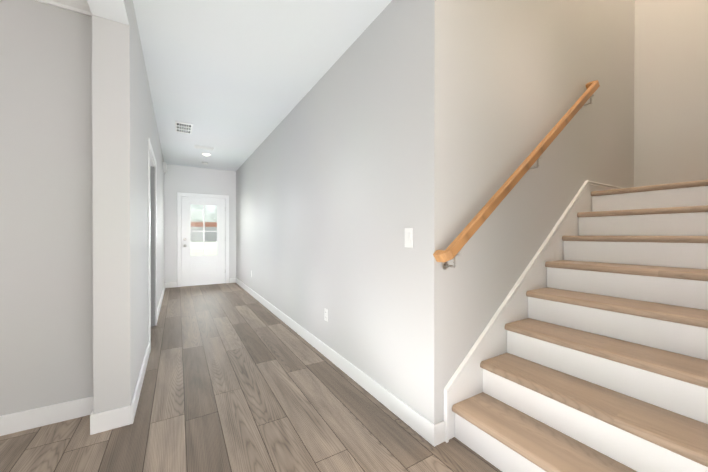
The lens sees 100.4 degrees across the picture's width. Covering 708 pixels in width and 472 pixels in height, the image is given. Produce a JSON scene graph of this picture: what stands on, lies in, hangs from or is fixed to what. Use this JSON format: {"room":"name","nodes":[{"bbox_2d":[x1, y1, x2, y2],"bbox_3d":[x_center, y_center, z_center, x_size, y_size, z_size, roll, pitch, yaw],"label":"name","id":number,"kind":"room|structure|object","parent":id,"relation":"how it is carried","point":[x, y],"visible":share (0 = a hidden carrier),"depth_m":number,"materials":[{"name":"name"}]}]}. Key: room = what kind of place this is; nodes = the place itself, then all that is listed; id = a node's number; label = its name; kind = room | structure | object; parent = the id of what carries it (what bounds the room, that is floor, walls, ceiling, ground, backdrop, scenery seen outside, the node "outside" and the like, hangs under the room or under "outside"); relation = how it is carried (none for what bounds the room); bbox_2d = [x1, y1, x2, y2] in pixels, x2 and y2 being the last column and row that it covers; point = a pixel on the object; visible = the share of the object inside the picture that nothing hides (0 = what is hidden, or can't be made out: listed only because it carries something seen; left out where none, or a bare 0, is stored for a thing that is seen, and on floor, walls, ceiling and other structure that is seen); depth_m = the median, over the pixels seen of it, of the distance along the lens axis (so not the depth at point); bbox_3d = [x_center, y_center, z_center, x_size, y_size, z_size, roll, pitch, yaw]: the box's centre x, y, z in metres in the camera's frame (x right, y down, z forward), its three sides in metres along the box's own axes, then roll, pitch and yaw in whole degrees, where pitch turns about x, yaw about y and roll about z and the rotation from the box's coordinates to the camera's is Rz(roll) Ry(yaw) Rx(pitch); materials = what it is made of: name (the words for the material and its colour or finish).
{"room":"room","nodes":[
{"label":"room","id":0,"kind":"room"},
{"bbox_2d":[0,0,92,415],"bbox_3d":[-3.727,-0.285,0.787,4.735,2.900,0.120,0,0,-31],"label":"wall","id":1,"kind":"structure","parent":0,"point":[46,250],"depth_m":1.81,"materials":[{"name":"beige paint"}]},
{"bbox_2d":[0,396,107,435],"bbox_3d":[-3.691,1.108,0.734,4.735,0.115,0.018,0,0,-31],"label":"baseboard","id":2,"kind":"structure","parent":1,"relation":"attached to","point":[51,414],"depth_m":1.80,"materials":[{"name":"white paint"}]},
{"bbox_2d":[35,0,91,16],"bbox_3d":[-3.666,-1.487,0.679,4.735,0.135,0.120,0,0,-31],"label":"crown molding","id":3,"kind":"structure","parent":1,"relation":"attached to","point":[80,6],"depth_m":1.85,"materials":[{"name":"white paint"}]},
{"bbox_2d":[87,0,128,24],"bbox_3d":[0.002,-1.507,-0.676,0.175,0.444,5.695,0,0,-31],"label":"header beam","id":4,"kind":"structure","parent":0,"point":[116,10],"depth_m":1.69,"materials":[{"name":"beige paint"}]},
{"bbox_2d":[92,0,164,413],"bbox_3d":[-2.842,-0.299,4.096,0.175,2.900,5.405,0,0,-31],"label":"wall","id":5,"kind":"structure","parent":0,"point":[124,126],"depth_m":1.80,"materials":[{"name":"beige paint"}]},
{"bbox_2d":[124,342,149,425],"bbox_3d":[-1.690,1.101,2.352,0.018,0.115,1.249,0,0,-31],"label":"baseboard","id":6,"kind":"structure","parent":5,"relation":"attached to","point":[129,411],"depth_m":1.99,"materials":[{"name":"white paint"}]},
{"bbox_2d":[148,138,156,351],"bbox_3d":[-2.370,0.097,3.322,0.194,2.115,1.100,0,0,-31],"label":"door frame","id":7,"kind":"structure","parent":5,"relation":"attached to","point":[152,270],"depth_m":3.75,"materials":[{"name":"white paint"}]},
{"bbox_2d":[157,283,167,320],"bbox_3d":[-3.364,1.089,5.161,0.014,0.115,3.050,0,0,-31],"label":"baseboard","id":8,"kind":"structure","parent":5,"relation":"attached to","point":[165,284],"depth_m":4.95,"materials":[{"name":"white paint"}]},
{"bbox_2d":[164,164,235,282],"bbox_3d":[-3.580,-0.310,6.889,1.770,2.900,0.150,0,0,-31],"label":"wall","id":9,"kind":"structure","parent":0,"point":[185,179],"depth_m":6.70,"materials":[{"name":"beige paint"}]},
{"bbox_2d":[177,192,228,286],"bbox_3d":[-3.518,0.082,6.918,1.074,2.115,0.167,0,0,-31],"label":"door frame","id":10,"kind":"structure","parent":9,"relation":"attached to","point":[179,194],"depth_m":6.70,"materials":[{"name":"white paint"}]},
{"bbox_2d":[182,197,224,285],"bbox_3d":[-3.490,0.118,6.879,0.914,2.019,0.120,0,0,-31],"label":"door","id":11,"kind":"structure","parent":9,"relation":"in","point":[203,269],"depth_m":6.88,"materials":[{"name":"white paint"}]},
{"bbox_2d":[0,283,501,471],"bbox_3d":[-1.484,1.221,1.684,9.500,0.120,11.250,0,0,-31],"label":"floor","id":12,"kind":"structure","parent":0,"point":[237,378],"depth_m":1.86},
{"bbox_2d":[444,179,707,471],"bbox_3d":[2.008,0.341,1.978,2.891,1.637,1.012,0,0,-31],"label":"staircase","id":13,"kind":"structure","parent":12,"relation":"on","point":[588,352],"depth_m":1.64,"materials":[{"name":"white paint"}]},
{"bbox_2d":[133,0,391,170],"bbox_3d":[-2.821,-1.645,0.874,6.385,0.180,11.250,0,0,-31],"label":"ceiling","id":14,"kind":"structure","parent":0,"point":[233,82],"depth_m":2.64,"materials":[{"name":"white paint"}]},
{"bbox_2d":[175,121,192,133],"bbox_3d":[-2.469,-1.563,4.280,0.214,0.012,0.444,0,0,-31],"label":"ceiling vent","id":15,"kind":"object","parent":14,"relation":"in","point":[181,127],"visible":0.98,"depth_m":4.26,"materials":[{"name":"white plastic"}]},
{"bbox_2d":[194,145,214,149],"bbox_3d":[-2.662,-1.565,5.248,0.320,0.016,0.160,0,0,-31],"label":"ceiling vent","id":16,"kind":"object","parent":14,"relation":"in","point":[203,147],"visible":0.98,"depth_m":5.21,"materials":[{"name":"white plastic"}]},
{"bbox_2d":[236,0,418,412],"bbox_3d":[-1.199,-0.301,4.508,0.120,2.900,6.380,0,0,-31],"label":"wall","id":17,"kind":"structure","parent":0,"point":[327,192],"depth_m":2.40,"materials":[{"name":"beige paint"}]},
{"bbox_2d":[324,308,327,321],"bbox_3d":[-0.268,0.756,2.826,0.009,0.114,0.070,0,0,-31],"label":"outlet","id":18,"kind":"object","parent":17,"relation":"attached to","point":[325,314],"visible":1,"depth_m":2.82,"materials":[{"name":"white plastic"}]},
{"bbox_2d":[236,278,443,446],"bbox_3d":[-1.221,1.092,4.422,0.023,0.115,6.514,0,0,-31],"label":"baseboard","id":19,"kind":"structure","parent":17,"relation":"attached to","point":[425,429],"depth_m":2.16,"materials":[{"name":"white paint"}]},
{"bbox_2d":[405,228,412,247],"bbox_3d":[0.333,0.011,1.811,0.012,0.120,0.072,0,0,-31],"label":"switch plate","id":20,"kind":"object","parent":17,"relation":"attached to","point":[409,237],"visible":1,"depth_m":1.80,"materials":[{"name":"white plastic"}]},
{"bbox_2d":[419,0,634,424],"bbox_3d":[1.740,-1.642,2.471,3.085,5.600,0.120,0,0,-31],"label":"wall","id":21,"kind":"structure","parent":0,"point":[502,86],"depth_m":1.94,"materials":[{"name":"beige paint"}]},
{"bbox_2d":[433,80,599,262],"bbox_3d":[1.271,-0.594,2.069,2.349,0.056,0.093,-42,20,-24],"label":"handrail","id":22,"kind":"object","parent":21,"relation":"attached to","point":[462,238],"visible":0.98,"depth_m":1.85,"materials":[{"name":"brown wood"}]},
{"bbox_2d":[442,95,593,268],"bbox_3d":[1.246,-0.492,2.060,1.716,1.360,0.085,0,0,-31],"label":"brackets","id":23,"kind":"object","parent":21,"relation":"attached to","point":[445,265],"visible":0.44,"depth_m":1.67,"materials":[{"name":"silver metal"}]},
{"bbox_2d":[634,0,707,186],"bbox_3d":[3.607,-1.641,2.234,0.120,5.600,2.200,0,0,-31],"label":"wall","id":24,"kind":"structure","parent":0,"point":[671,94],"depth_m":2.92,"materials":[{"name":"beige paint"}]},
{"label":"outside","id":25,"kind":"structure","parent":0,"visible":0},
{"bbox_2d":[191,204,216,255],"bbox_3d":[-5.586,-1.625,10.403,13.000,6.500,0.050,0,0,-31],"label":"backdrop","id":26,"kind":"structure","parent":25,"point":[211,241],"depth_m":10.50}
]}

